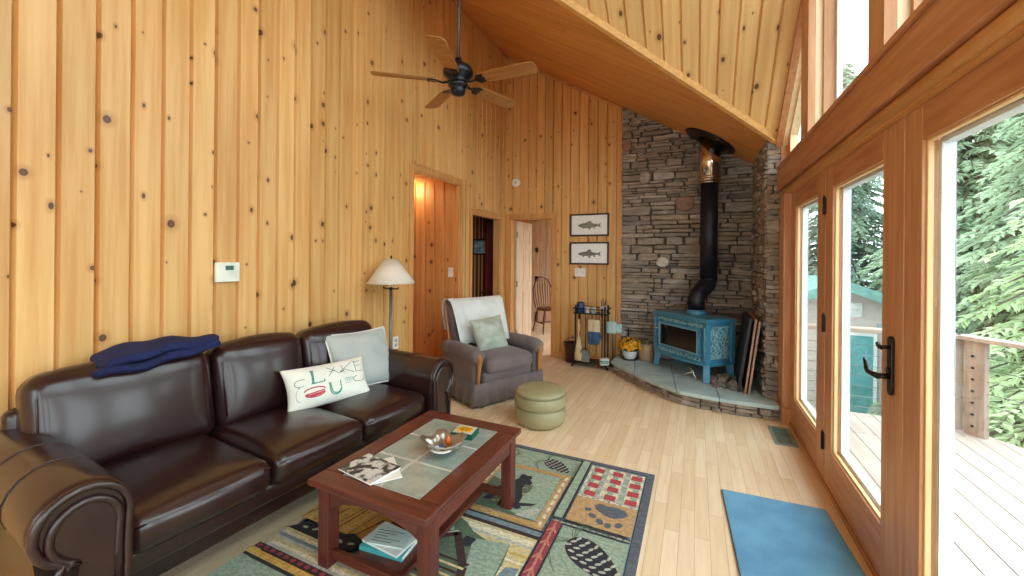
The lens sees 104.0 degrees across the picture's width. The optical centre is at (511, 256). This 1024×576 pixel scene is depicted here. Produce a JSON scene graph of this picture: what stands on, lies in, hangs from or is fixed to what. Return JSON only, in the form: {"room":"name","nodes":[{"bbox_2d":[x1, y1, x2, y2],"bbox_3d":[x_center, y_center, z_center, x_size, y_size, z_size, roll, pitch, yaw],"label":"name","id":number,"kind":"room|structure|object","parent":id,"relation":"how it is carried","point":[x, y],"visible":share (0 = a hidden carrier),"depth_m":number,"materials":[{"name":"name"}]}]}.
{"room":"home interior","nodes":[
{"label":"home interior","id":0,"kind":"room"},
{"bbox_2d":[0,0,506,417],"bbox_3d":[-1.790,-1.372,2.397,0.022,5.552,8.040,0,0,25],"label":"wall","id":1,"kind":"structure","parent":0,"point":[146,145],"depth_m":2.41,"materials":[{"name":"brown wood"}]},
{"bbox_2d":[214,262,239,281],"bbox_3d":[-1.748,0.093,2.456,0.028,0.120,0.136,0,0,25],"label":"thermostat","id":2,"kind":"object","parent":1,"relation":"attached to","point":[223,271],"visible":1,"depth_m":2.44,"materials":[{"name":"plastic"}]},
{"bbox_2d":[393,336,397,348],"bbox_3d":[-1.120,0.825,3.852,0.008,0.120,0.075,0,0,25],"label":"power outlet","id":3,"kind":"object","parent":1,"relation":"attached to","point":[395,339],"visible":0.93,"depth_m":3.85,"materials":[{"name":"white plastic"}]},
{"bbox_2d":[408,162,463,351],"bbox_3d":[-0.829,0.231,4.475,0.028,2.363,1.010,0,0,25],"label":"trim","id":4,"kind":"structure","parent":1,"relation":"attached to","point":[413,167],"depth_m":4.12,"materials":[{"name":"brown wood"}]},
{"bbox_2d":[450,0,506,58],"bbox_3d":[-0.808,-3.008,4.450,0.012,0.042,3.480,0,0,25],"label":"trim","id":5,"kind":"structure","parent":1,"relation":"attached to","point":[454,2],"depth_m":5.26,"materials":[{"name":"brown wood"}]},
{"bbox_2d":[469,207,502,297],"bbox_3d":[-0.393,0.393,5.528,0.116,2.048,0.930,0,0,25],"label":"trim","id":6,"kind":"structure","parent":1,"relation":"attached to","point":[497,218],"depth_m":5.87,"materials":[{"name":"brown wood"}]},
{"bbox_2d":[514,221,531,335],"bbox_3d":[0.185,0.429,6.438,0.044,1.973,0.712,0,0,22],"label":"door","id":7,"kind":"structure","parent":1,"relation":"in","point":[523,231],"depth_m":6.40,"materials":[{"name":"brown wood"}]},
{"bbox_2d":[414,172,440,182],"bbox_3d":[-1.998,-0.969,4.992,2.570,0.022,1.180,0,0,25],"label":"ceiling","id":8,"kind":"structure","parent":0,"point":[418,178],"depth_m":4.90,"materials":[{"name":"brown wood"}]},
{"bbox_2d":[413,181,457,356],"bbox_3d":[-1.807,0.224,5.427,2.570,2.360,0.022,0,0,25],"label":"wall","id":9,"kind":"structure","parent":0,"point":[435,203],"depth_m":5.04,"materials":[{"name":"brown wood"}]},
{"bbox_2d":[448,268,452,276],"bbox_3d":[-0.759,0.188,4.922,0.070,0.115,0.016,0,0,25],"label":"switch plate","id":10,"kind":"object","parent":9,"relation":"attached to","point":[450,270],"visible":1,"depth_m":4.92,"materials":[{"name":"white plastic"}]},
{"bbox_2d":[465,205,465,239],"bbox_3d":[-1.303,0.229,5.326,1.570,2.360,0.022,0,0,25],"label":"wall","id":11,"kind":"structure","parent":0,"point":[465,205],"depth_m":5.01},
{"bbox_2d":[472,216,484,296],"bbox_3d":[-0.769,0.213,6.482,1.570,2.400,0.039,0,0,25],"label":"wall","id":12,"kind":"structure","parent":0,"point":[478,258],"depth_m":6.37,"materials":[{"name":"wood"}]},
{"bbox_2d":[473,239,484,254],"bbox_3d":[-0.486,-0.159,6.337,0.314,0.250,0.020,0,0,25],"label":"picture","id":13,"kind":"object","parent":12,"relation":"attached to","point":[478,244],"visible":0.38,"depth_m":6.35},
{"bbox_2d":[160,321,872,575],"bbox_3d":[-0.794,1.473,3.555,6.000,0.120,11.000,0,0,25],"label":"floor","id":14,"kind":"structure","parent":0,"point":[693,454],"depth_m":2.82,"materials":[{"name":"brown wood"}]},
{"bbox_2d":[0,320,454,575],"bbox_3d":[-1.301,0.943,2.262,0.902,0.932,2.050,1,0,29],"label":"sofa","id":15,"kind":"object","parent":14,"relation":"on","point":[143,473],"visible":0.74,"depth_m":1.76,"materials":[{"name":"brown leather"}]},
{"bbox_2d":[15,352,214,465],"bbox_3d":[-1.841,0.721,1.918,0.284,0.497,0.671,0,0,29],"label":"cushion","id":16,"kind":"object","parent":15,"relation":"on","point":[114,418],"depth_m":1.80,"materials":[{"name":"brown leather"}]},
{"bbox_2d":[90,334,220,377],"bbox_3d":[-1.783,0.478,2.012,0.240,0.136,0.509,1,0,29],"label":"folded blanket","id":17,"kind":"object","parent":15,"relation":"on","point":[137,356],"visible":0.92,"depth_m":1.92,"materials":[{"name":"fabric"}]},
{"bbox_2d":[101,434,270,554],"bbox_3d":[-1.508,0.999,1.776,0.704,0.210,0.514,0,0,29],"label":"seat cushion","id":18,"kind":"object","parent":15,"relation":"on","point":[184,486],"depth_m":1.67,"materials":[{"name":"brown leather"}]},
{"bbox_2d":[206,332,301,426],"bbox_3d":[-1.552,0.723,2.444,0.284,0.496,0.521,0,0,29],"label":"cushion","id":19,"kind":"object","parent":15,"relation":"on","point":[247,382],"depth_m":2.31,"materials":[{"name":"brown leather"}]},
{"bbox_2d":[208,404,362,483],"bbox_3d":[-1.256,1.001,2.233,0.704,0.210,0.517,0,0,29],"label":"seat cushion","id":20,"kind":"object","parent":15,"relation":"on","point":[298,445],"depth_m":2.10,"materials":[{"name":"brown leather"}]},
{"bbox_2d":[279,356,369,411],"bbox_3d":[-1.171,0.805,2.553,0.184,0.235,0.530,1,0,42],"label":"lumbar pillow","id":21,"kind":"object","parent":15,"relation":"on","point":[314,386],"visible":0.98,"depth_m":2.48,"materials":[{"name":"beige fabric"}]},
{"bbox_2d":[296,320,371,367],"bbox_3d":[-1.281,0.725,2.937,0.284,0.497,0.596,0,0,29],"label":"cushion","id":22,"kind":"object","parent":15,"relation":"on","point":[314,351],"depth_m":2.73,"materials":[{"name":"brown leather"}]},
{"bbox_2d":[325,326,388,384],"bbox_3d":[-1.082,0.731,2.882,0.236,0.383,0.479,1,0,40],"label":"throw pillow","id":23,"kind":"object","parent":15,"relation":"on","point":[371,344],"visible":0.66,"depth_m":2.85,"materials":[{"name":"grey fabric"}]},
{"bbox_2d":[317,383,424,439],"bbox_3d":[-1.004,1.003,2.694,0.704,0.210,0.521,0,0,29],"label":"seat cushion","id":24,"kind":"object","parent":15,"relation":"on","point":[385,408],"depth_m":2.52,"materials":[{"name":"brown leather"}]},
{"bbox_2d":[366,255,414,348],"bbox_3d":[-1.058,0.697,3.482,0.410,1.428,0.410,0,0,25],"label":"floor lamp","id":25,"kind":"object","parent":14,"relation":"on","point":[390,272],"visible":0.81,"depth_m":3.39,"materials":[{"name":"fabric"}]},
{"bbox_2d":[207,444,654,575],"bbox_3d":[-0.334,1.387,1.834,1.648,0.059,2.460,0,0,25],"label":"area rug","id":26,"kind":"object","parent":14,"relation":"on","point":[569,516],"visible":0.66,"depth_m":2.02,"materials":[{"name":"multicoloured fabric"}]},
{"bbox_2d":[308,410,520,575],"bbox_3d":[-0.419,1.191,2.001,0.630,0.450,0.880,0,0,25],"label":"coffee table","id":27,"kind":"object","parent":26,"relation":"on","point":[433,491],"visible":0.9,"depth_m":1.76,"materials":[{"name":"brown wood"}]},
{"bbox_2d":[373,457,401,484],"bbox_3d":[-0.588,0.964,1.810,0.140,0.004,0.200,0,0,-27],"label":"magazine","id":28,"kind":"object","parent":27,"relation":"on","point":[396,475],"visible":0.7,"depth_m":1.76,"materials":[{"name":"white paper"}]},
{"bbox_2d":[338,453,400,485],"bbox_3d":[-0.643,0.956,1.808,0.225,0.009,0.165,0,0,33],"label":"magazine","id":29,"kind":"object","parent":28,"relation":"on","point":[369,469],"visible":1,"depth_m":1.80,"materials":[{"name":"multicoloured paper"}]},
{"bbox_2d":[359,524,416,561],"bbox_3d":[-0.548,1.287,1.807,0.220,0.020,0.150,0,0,19],"label":"booklet","id":30,"kind":"object","parent":27,"relation":"on","point":[363,546],"visible":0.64,"depth_m":1.75,"materials":[{"name":"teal paper"}]},
{"bbox_2d":[362,521,416,557],"bbox_3d":[-0.548,1.273,1.807,0.210,0.009,0.140,1,0,29],"label":"booklet","id":31,"kind":"object","parent":30,"relation":"on","point":[393,552],"visible":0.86,"depth_m":1.75,"materials":[{"name":"white paper"}]},
{"bbox_2d":[365,525,412,549],"bbox_3d":[-0.548,1.265,1.807,0.190,0.005,0.110,0,0,13],"label":"booklet","id":32,"kind":"object","parent":31,"relation":"on","point":[396,538],"visible":0.95,"depth_m":1.80,"materials":[{"name":"white paper"}]},
{"bbox_2d":[355,486,484,575],"bbox_3d":[-0.420,1.308,2.001,0.270,0.020,0.706,0,0,25],"label":"shelf","id":33,"kind":"object","parent":27,"relation":"attached to","point":[393,567],"depth_m":1.73,"materials":[{"name":"brown wood"}]},
{"bbox_2d":[419,429,466,452],"bbox_3d":[-0.344,0.927,1.988,0.230,0.069,0.198,1,0,5],"label":"dish","id":34,"kind":"object","parent":27,"relation":"on","point":[457,440],"visible":0.74,"depth_m":2.02,"materials":[{"name":"grey metal"}]},
{"bbox_2d":[431,449,451,453],"bbox_3d":[-0.336,0.933,1.906,0.097,0.021,0.058,1,0,-19],"label":"seashell","id":35,"kind":"object","parent":34,"relation":"in","point":[433,451],"visible":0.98,"depth_m":1.90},
{"bbox_2d":[445,435,450,444],"bbox_3d":[-0.320,0.918,2.006,0.032,0.050,0.032,0,0,25],"label":"wooden ornament","id":36,"kind":"object","parent":34,"relation":"in","point":[448,439],"visible":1,"depth_m":2.00,"materials":[{"name":"orange wood"}]},
{"bbox_2d":[451,425,478,440],"bbox_3d":[-0.255,0.951,2.172,0.124,0.034,0.104,0,0,17],"label":"box","id":37,"kind":"object","parent":27,"relation":"on","point":[471,432],"visible":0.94,"depth_m":2.15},
{"bbox_2d":[456,426,473,432],"bbox_3d":[-0.253,0.935,2.171,0.086,0.002,0.068,1,0,17],"label":"flower","id":38,"kind":"object","parent":37,"relation":"on","point":[466,429],"depth_m":2.17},
{"bbox_2d":[440,301,543,406],"bbox_3d":[-0.246,0.942,4.251,0.922,0.928,0.836,0,0,-39],"label":"recliner armchair","id":39,"kind":"object","parent":14,"relation":"on","point":[481,378],"visible":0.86,"depth_m":3.93,"materials":[{"name":"grey fabric"}]},
{"bbox_2d":[442,295,508,343],"bbox_3d":[-0.403,0.685,4.445,0.694,0.485,0.422,0,0,-39],"label":"throw blanket","id":40,"kind":"object","parent":39,"relation":"on","point":[465,310],"visible":0.73,"depth_m":4.37,"materials":[{"name":"fabric"}]},
{"bbox_2d":[470,314,507,350],"bbox_3d":[-0.232,0.818,4.203,0.427,0.388,0.210,0,0,-39],"label":"satin pillow","id":41,"kind":"object","parent":39,"relation":"on","point":[489,333],"visible":0.84,"depth_m":4.13,"materials":[{"name":"fabric"}]},
{"bbox_2d":[474,345,531,373],"bbox_3d":[-0.182,1.044,4.171,0.580,0.210,0.624,1,0,-39],"label":"seat cushion","id":42,"kind":"object","parent":39,"relation":"on","point":[508,359],"depth_m":3.96,"materials":[{"name":"fabric"}]},
{"bbox_2d":[515,381,565,429],"bbox_3d":[0.245,1.263,3.451,0.444,0.310,0.444,0,0,25],"label":"ottoman","id":43,"kind":"object","parent":14,"relation":"on","point":[539,405],"visible":1,"depth_m":3.28,"materials":[{"name":"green leather"}]},
{"bbox_2d":[532,276,550,334],"bbox_3d":[0.675,0.904,7.640,0.470,1.049,0.509,0,0,-23],"label":"chair","id":44,"kind":"object","parent":14,"relation":"on","point":[546,308],"visible":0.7,"depth_m":7.70,"materials":[{"name":"red wood"}]},
{"bbox_2d":[564,337,576,362],"bbox_3d":[0.827,1.266,5.462,0.242,0.324,0.240,0,0,25],"label":"bucket","id":45,"kind":"object","parent":14,"relation":"on","point":[569,345],"visible":0.65,"depth_m":5.38,"materials":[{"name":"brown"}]},
{"bbox_2d":[571,305,611,370],"bbox_3d":[1.037,1.031,5.220,0.497,0.804,0.290,0,0,25],"label":"tool rack","id":46,"kind":"object","parent":14,"relation":"on","point":[591,361],"visible":0.78,"depth_m":5.17,"materials":[{"name":"black metal"}]},
{"bbox_2d":[574,319,581,360],"bbox_3d":[0.859,1.065,5.157,0.104,0.525,0.057,0,0,25],"label":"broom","id":47,"kind":"object","parent":46,"relation":"hanging from","point":[578,348],"visible":1,"depth_m":5.14,"materials":[{"name":"wicker"}]},
{"bbox_2d":[576,302,584,312],"bbox_3d":[0.909,0.660,5.294,0.110,0.135,0.110,0,0,25],"label":"canister","id":48,"kind":"object","parent":46,"relation":"on","point":[579,304],"visible":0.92,"depth_m":5.25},
{"bbox_2d":[580,319,589,361],"bbox_3d":[0.938,1.058,5.110,0.124,0.560,0.048,0,0,25],"label":"shovel","id":49,"kind":"object","parent":46,"relation":"hanging from","point":[585,352],"visible":1,"depth_m":5.11,"materials":[{"name":"grey metal"}]},
{"bbox_2d":[587,319,592,344],"bbox_3d":[1.017,0.956,5.077,0.122,0.325,0.050,1,0,31],"label":"glove","id":50,"kind":"object","parent":46,"relation":"hanging from","point":[590,321],"visible":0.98,"depth_m":5.07,"materials":[{"name":"beige fabric"}]},
{"bbox_2d":[572,358,609,365],"bbox_3d":[1.039,1.367,5.231,0.440,0.015,0.260,0,0,25],"label":"tray","id":51,"kind":"object","parent":46,"relation":"on","point":[591,361],"depth_m":5.19,"materials":[{"name":"black metal"}]},
{"bbox_2d":[573,306,610,315],"bbox_3d":[1.045,0.702,5.231,0.452,0.075,0.252,0,0,25],"label":"shelf","id":52,"kind":"object","parent":46,"relation":"attached to","point":[597,313],"depth_m":5.16,"materials":[{"name":"black metal"}]},
{"bbox_2d":[592,320,601,345],"bbox_3d":[1.071,0.957,5.040,0.122,0.325,0.050,0,0,23],"label":"glove","id":53,"kind":"object","parent":46,"relation":"hanging from","point":[596,336],"visible":1,"depth_m":5.03,"materials":[{"name":"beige fabric"}]},
{"bbox_2d":[601,309,602,361],"bbox_3d":[1.129,0.988,5.024,0.028,0.676,0.053,0,0,25],"label":"poker","id":54,"kind":"object","parent":46,"relation":"hanging from","point":[601,309],"visible":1,"depth_m":5.03,"materials":[{"name":"black metal"}]},
{"bbox_2d":[600,298,606,313],"bbox_3d":[1.178,0.630,5.148,0.084,0.200,0.084,0,0,25],"label":"tin","id":55,"kind":"object","parent":46,"relation":"on","point":[603,305],"visible":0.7,"depth_m":5.12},
{"bbox_2d":[599,358,608,364],"bbox_3d":[1.162,1.318,5.043,0.110,0.085,0.060,0,0,-3],"label":"box","id":56,"kind":"object","parent":46,"relation":"on","point":[605,361],"visible":1,"depth_m":5.01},
{"bbox_2d":[606,321,621,367],"bbox_3d":[1.340,1.137,5.248,0.200,0.590,0.150,0,0,25],"label":"towel stand","id":57,"kind":"object","parent":14,"relation":"on","point":[612,327],"visible":0.98,"depth_m":5.20,"materials":[{"name":"fabric"}]},
{"bbox_2d":[611,355,779,420],"bbox_3d":[1.866,1.368,4.384,1.641,0.143,1.285,0,0,25],"label":"hearth","id":58,"kind":"object","parent":14,"relation":"on","point":[665,380],"visible":0.88,"depth_m":3.99,"materials":[{"name":"stone"}]},
{"bbox_2d":[616,337,641,360],"bbox_3d":[1.492,1.149,5.073,0.330,0.287,0.304,0,0,35],"label":"flower pot","id":59,"kind":"object","parent":58,"relation":"on","point":[629,353],"visible":0.98,"depth_m":5.00,"materials":[{"name":"white ceramic"}]},
{"bbox_2d":[637,341,654,361],"bbox_3d":[1.696,1.190,5.039,0.209,0.210,0.209,0,0,-20],"label":"stoneware crock","id":60,"kind":"object","parent":58,"relation":"on","point":[647,353],"visible":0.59,"depth_m":4.95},
{"bbox_2d":[650,309,737,383],"bbox_3d":[2.006,0.948,4.531,0.522,0.700,0.855,1,0,-20],"label":"wood stove","id":61,"kind":"object","parent":58,"relation":"on","point":[697,337],"visible":1,"depth_m":4.25,"materials":[{"name":"blue metal"}]},
{"bbox_2d":[685,128,734,309],"bbox_3d":[2.294,-0.447,4.659,0.523,2.124,0.610,0,0,25],"label":"pipe","id":62,"kind":"object","parent":61,"relation":"on","point":[711,146],"visible":1,"depth_m":4.57,"materials":[{"name":"metal"}]},
{"bbox_2d":[727,382,735,389],"bbox_3d":[2.142,1.261,3.909,0.076,0.078,0.076,0,0,16],"label":"pine cone","id":63,"kind":"object","parent":58,"relation":"on","point":[729,385],"visible":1,"depth_m":3.90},
{"bbox_2d":[734,311,752,391],"bbox_3d":[2.349,0.944,4.088,0.127,0.719,0.560,0,0,25],"label":"screen","id":64,"kind":"object","parent":58,"relation":"on","point":[746,323],"visible":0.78,"depth_m":3.96,"materials":[{"name":"metal"}]},
{"bbox_2d":[742,312,756,393],"bbox_3d":[2.366,0.943,4.020,0.104,0.719,0.550,0,0,25],"label":"wooden board","id":65,"kind":"object","parent":58,"relation":"on","point":[754,322],"visible":0.69,"depth_m":3.82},
{"bbox_2d":[747,315,760,394],"bbox_3d":[2.386,0.953,3.994,0.102,0.699,0.540,0,0,25],"label":"wooden board","id":66,"kind":"object","parent":58,"relation":"on","point":[758,320],"visible":0.48,"depth_m":3.76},
{"bbox_2d":[768,425,798,447],"bbox_3d":[2.171,1.436,3.210,0.154,0.006,0.380,0,0,25],"label":"floor vent","id":67,"kind":"object","parent":14,"relation":"in","point":[783,436],"visible":1,"depth_m":3.19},
{"bbox_2d":[721,489,865,575],"bbox_3d":[1.343,1.424,1.896,0.525,0.014,0.981,0,0,22],"label":"door mat","id":68,"kind":"object","parent":14,"relation":"on","point":[770,537],"visible":1,"depth_m":2.00,"materials":[{"name":"fabric"}]},
{"bbox_2d":[789,422,878,575],"bbox_3d":[1.032,1.412,0.366,0.132,0.035,6.740,0,0,25],"label":"trim","id":69,"kind":"structure","parent":14,"relation":"on","point":[869,564],"depth_m":2.22,"materials":[{"name":"brown wood"}]},
{"bbox_2d":[790,171,825,478],"bbox_3d":[2.223,0.429,2.966,0.084,1.950,1.008,0,0,25],"label":"door","id":70,"kind":"structure","parent":69,"relation":"attached to","point":[808,423],"depth_m":3.21,"materials":[{"name":"brown wood"}]},
{"bbox_2d":[820,117,905,575],"bbox_3d":[1.763,0.425,2.051,0.151,1.947,1.066,0,0,25],"label":"door","id":71,"kind":"structure","parent":69,"relation":"attached to","point":[875,518],"depth_m":1.86,"materials":[{"name":"brown wood"}]},
{"bbox_2d":[902,36,1023,575],"bbox_3d":[1.348,0.422,1.072,0.084,1.950,1.040,0,0,25],"label":"door","id":72,"kind":"structure","parent":69,"relation":"attached to","point":[992,93],"depth_m":1.42,"materials":[{"name":"brown wood"}]},
{"bbox_2d":[514,220,545,315],"bbox_3d":[1.147,0.230,8.625,3.250,2.400,0.022,0,0,25],"label":"wall","id":73,"kind":"structure","parent":0,"point":[525,221],"depth_m":9.12,"materials":[{"name":"brown wood"}]},
{"bbox_2d":[528,219,551,321],"bbox_3d":[0.735,0.257,8.735,0.850,2.327,0.066,0,0,25],"label":"door","id":74,"kind":"structure","parent":73,"relation":"in","point":[541,228],"depth_m":8.78,"materials":[{"name":"brown wood"}]},
{"bbox_2d":[505,56,623,357],"bbox_3d":[0.691,-0.801,5.689,1.730,4.455,0.022,0,0,25],"label":"wall","id":75,"kind":"structure","parent":0,"point":[558,135],"depth_m":5.63,"materials":[{"name":"brown wood"}]},
{"bbox_2d":[480,217,492,295],"bbox_3d":[-0.317,0.342,6.140,0.400,1.951,0.076,0,0,25],"label":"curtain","id":76,"kind":"object","parent":75,"relation":"hanging from","point":[488,222],"visible":0.2,"depth_m":6.15,"materials":[{"name":"fabric"}]},
{"bbox_2d":[512,178,519,187],"bbox_3d":[0.054,-1.105,5.949,0.136,0.136,0.042,0,0,25],"label":"smoke detector","id":77,"kind":"object","parent":75,"relation":"attached to","point":[515,182],"visible":1,"depth_m":5.93,"materials":[{"name":"white plastic"}]},
{"bbox_2d":[505,212,556,356],"bbox_3d":[0.294,0.392,5.912,0.800,2.062,0.136,0,0,25],"label":"trim","id":78,"kind":"structure","parent":75,"relation":"attached to","point":[510,218],"depth_m":5.95,"materials":[{"name":"brown wood"}]},
{"bbox_2d":[508,57,620,108],"bbox_3d":[0.694,-2.486,5.675,1.680,1.043,0.012,0,0,25],"label":"trim","id":79,"kind":"structure","parent":75,"relation":"attached to","point":[510,59],"depth_m":5.58,"materials":[{"name":"brown wood"}]},
{"bbox_2d":[575,268,584,276],"bbox_3d":[0.942,0.213,5.548,0.150,0.115,0.016,0,0,25],"label":"switch plate","id":80,"kind":"object","parent":75,"relation":"attached to","point":[580,272],"visible":1,"depth_m":5.55,"materials":[{"name":"white plastic"}]},
{"bbox_2d":[556,352,613,362],"bbox_3d":[1.016,1.391,5.510,0.865,0.075,0.014,0,0,25],"label":"baseboard","id":81,"kind":"structure","parent":75,"relation":"attached to","point":[558,354],"depth_m":5.63,"materials":[{"name":"brown wood"}]},
{"bbox_2d":[570,242,608,264],"bbox_3d":[1.056,-0.051,5.491,0.546,0.310,0.022,0,0,25],"label":"picture","id":82,"kind":"object","parent":75,"relation":"attached to","point":[584,253],"visible":1,"depth_m":5.48},
{"bbox_2d":[570,213,609,235],"bbox_3d":[1.059,-0.441,5.491,0.546,0.310,0.022,0,0,25],"label":"picture","id":83,"kind":"object","parent":75,"relation":"attached to","point":[592,224],"visible":1,"depth_m":5.48},
{"bbox_2d":[618,108,621,354],"bbox_3d":[1.434,-0.275,5.320,0.025,3.415,0.020,0,0,25],"label":"trim","id":84,"kind":"structure","parent":75,"relation":"attached to","point":[620,148],"depth_m":5.31,"materials":[{"name":"brown wood"}]},
{"bbox_2d":[455,0,799,163],"bbox_3d":[0.442,-2.560,3.144,3.385,3.095,4.860,0,0,25],"label":"ceiling","id":85,"kind":"structure","parent":0,"point":[739,51],"depth_m":3.49,"materials":[{"name":"brown wood"}]},
{"bbox_2d":[370,0,537,108],"bbox_3d":[-0.380,-1.912,3.181,1.256,1.251,1.310,0,0,25],"label":"ceiling fan","id":86,"kind":"object","parent":85,"relation":"hanging from","point":[458,73],"visible":1,"depth_m":3.12,"materials":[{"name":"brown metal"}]},
{"bbox_2d":[620,107,753,362],"bbox_3d":[2.139,-0.274,4.981,1.540,3.433,0.069,0,0,25],"label":"wall","id":87,"kind":"structure","parent":0,"point":[660,240],"depth_m":5.05,"materials":[{"name":"stone"}]},
{"bbox_2d":[750,140,780,400],"bbox_3d":[2.626,0.163,4.184,0.141,2.566,1.080,0,0,25],"label":"wall","id":88,"kind":"structure","parent":0,"point":[764,295],"depth_m":3.71,"materials":[{"name":"stone"}]},
{"bbox_2d":[554,0,776,143],"bbox_3d":[0.451,-2.063,3.242,4.152,2.067,0.046,0,0,-12],"label":"trim","id":89,"kind":"structure","parent":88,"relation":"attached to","point":[572,6],"depth_m":3.41,"materials":[{"name":"wood"}]},
{"bbox_2d":[777,400,789,424],"bbox_3d":[2.424,1.371,3.518,0.128,0.140,0.230,0,0,25],"label":"trim","id":90,"kind":"structure","parent":88,"relation":"attached to","point":[784,416],"depth_m":3.43,"materials":[{"name":"brown wood"}]},
{"bbox_2d":[776,0,802,148],"bbox_3d":[1.729,-2.519,1.965,0.150,3.100,3.800,0,0,25],"label":"trim","id":91,"kind":"structure","parent":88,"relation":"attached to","point":[793,80],"depth_m":3.25,"materials":[{"name":"brown wood"}]},
{"bbox_3d":[2.749,0.191,4.116,0.060,2.505,1.300,0,0,25],"label":"wall","id":92,"kind":"structure","parent":0,"visible":0},
{"bbox_2d":[780,145,787,162],"bbox_3d":[2.519,-0.795,3.661,0.110,0.474,0.085,0,0,25],"label":"trim","id":93,"kind":"structure","parent":92,"relation":"attached to","point":[784,149],"depth_m":3.63,"materials":[{"name":"brown wood"}]},
{"bbox_2d":[778,193,791,407],"bbox_3d":[2.445,0.426,3.534,0.118,2.030,0.200,0,0,25],"label":"trim","id":94,"kind":"structure","parent":92,"relation":"attached to","point":[785,199],"depth_m":3.46,"materials":[{"name":"brown wood"}]},
{"bbox_2d":[790,82,800,151],"bbox_3d":[2.317,-1.278,3.154,0.060,0.936,0.820,0,0,25],"label":"window","id":95,"kind":"structure","parent":92,"relation":"in","point":[794,134],"depth_m":3.44,"materials":[{"name":"clear glass"}]},
{"bbox_2d":[801,0,823,138],"bbox_3d":[2.068,-1.316,2.710,0.140,1.008,0.195,0,0,25],"label":"trim","id":96,"kind":"structure","parent":92,"relation":"attached to","point":[812,10],"depth_m":2.64,"materials":[{"name":"brown wood"}]},
{"bbox_2d":[823,0,842,113],"bbox_3d":[1.865,-1.771,2.131,0.090,1.915,1.029,0,0,25],"label":"window","id":97,"kind":"structure","parent":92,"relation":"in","point":[833,9],"depth_m":2.58,"materials":[{"name":"brown wood"}]},
{"bbox_2d":[776,0,934,169],"bbox_3d":[1.021,-0.809,0.468,0.152,0.025,6.900,0,0,25],"label":"trim","id":98,"kind":"structure","parent":92,"relation":"attached to","point":[925,4],"depth_m":1.66,"materials":[{"name":"brown wood"}]},
{"bbox_2d":[868,0,910,62],"bbox_3d":[1.566,-1.810,1.614,0.140,1.987,0.161,0,0,25],"label":"trim","id":99,"kind":"structure","parent":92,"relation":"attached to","point":[885,17],"depth_m":1.58,"materials":[{"name":"brown wood"}]},
{"bbox_2d":[777,0,1017,190],"bbox_3d":[1.042,-0.706,0.477,0.160,0.180,6.935,0,0,25],"label":"wooden beam","id":100,"kind":"structure","parent":92,"relation":"attached to","point":[945,26],"depth_m":1.44,"materials":[{"name":"brown wood"}]},
{"bbox_2d":[779,0,1023,195],"bbox_3d":[1.049,-0.586,0.487,0.133,0.061,6.960,0,0,25],"label":"trim","id":101,"kind":"structure","parent":92,"relation":"attached to","point":[1008,27],"depth_m":1.29,"materials":[{"name":"brown wood"}]},
{"bbox_2d":[911,0,922,13],"bbox_3d":[1.371,-2.250,1.053,0.090,2.864,1.025,0,0,25],"label":"window","id":102,"kind":"structure","parent":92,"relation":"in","point":[914,3],"depth_m":1.52,"materials":[{"name":"brown wood"}]},
{"label":"outside","id":103,"kind":"structure","parent":0,"visible":0},
{"bbox_3d":[31.802,4.098,-3.695,59.100,0.200,100.000,0,0,25],"label":"ground","id":104,"kind":"structure","parent":103,"visible":0},
{"bbox_2d":[808,63,882,290],"bbox_3d":[11.950,-1.602,14.410,5.278,11.188,5.349,1,0,40],"label":"conifer tree","id":105,"kind":"object","parent":104,"relation":"on","point":[860,227],"visible":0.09,"depth_m":13.62,"materials":[{"name":"green plant"}]},
{"bbox_2d":[807,275,957,414],"bbox_3d":[8.384,2.158,11.033,3.800,3.270,4.620,0,0,25],"label":"shed","id":106,"kind":"structure","parent":104,"relation":"on","point":[866,303],"depth_m":9.09,"materials":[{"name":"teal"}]},
{"bbox_2d":[851,303,861,316],"bbox_3d":[7.826,1.208,9.139,0.280,0.320,0.035,0,0,25],"label":"window","id":107,"kind":"structure","parent":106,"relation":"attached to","point":[856,308],"depth_m":9.12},
{"bbox_2d":[855,112,1023,415],"bbox_3d":[10.205,-0.333,8.959,5.208,8.736,5.217,0,0,25],"label":"conifer tree","id":108,"kind":"object","parent":104,"relation":"on","point":[967,187],"visible":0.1,"depth_m":8.55,"materials":[{"name":"green plant"}]},
{"bbox_2d":[876,324,1007,425],"bbox_3d":[7.541,2.561,7.070,1.260,2.450,1.460,0,0,25],"label":"garden shed","id":109,"kind":"object","parent":104,"relation":"on","point":[877,325],"visible":0.02,"depth_m":7.00,"materials":[{"name":"teal paint"}]},
{"bbox_2d":[956,115,1023,439],"bbox_3d":[9.124,-0.234,6.362,5.081,8.508,5.072,1,0,4],"label":"conifer tree","id":110,"kind":"object","parent":104,"relation":"on","point":[983,274],"visible":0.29,"depth_m":6.84,"materials":[{"name":"green plant"}]},
{"bbox_2d":[956,198,1023,447],"bbox_3d":[6.537,0.883,4.371,3.841,6.212,3.932,0,0,-23],"label":"conifer tree","id":111,"kind":"object","parent":104,"relation":"on","point":[1017,334],"visible":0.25,"depth_m":4.72,"materials":[{"name":"green plant"}]},
{"bbox_2d":[973,111,1023,248],"bbox_3d":[12.669,-0.672,9.795,5.670,9.496,5.661,1,0,23],"label":"conifer tree","id":112,"kind":"object","parent":104,"relation":"on","point":[1021,113],"visible":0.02,"depth_m":9.74,"materials":[{"name":"green plant"}]},
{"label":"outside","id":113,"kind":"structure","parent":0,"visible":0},
{"bbox_2d":[813,407,1023,575],"bbox_3d":[2.697,1.509,-0.096,3.400,0.030,7.700,0,0,25],"label":"deck","id":114,"kind":"object","parent":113,"point":[988,540],"visible":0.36,"depth_m":2.51,"materials":[{"name":"wood"}]},
{"bbox_2d":[807,323,1023,441],"bbox_3d":[4.015,1.215,2.128,0.954,1.080,4.516,0,0,-22],"label":"deck railing","id":115,"kind":"object","parent":114,"relation":"attached to","point":[972,352],"visible":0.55,"depth_m":3.37,"materials":[{"name":"wood"}]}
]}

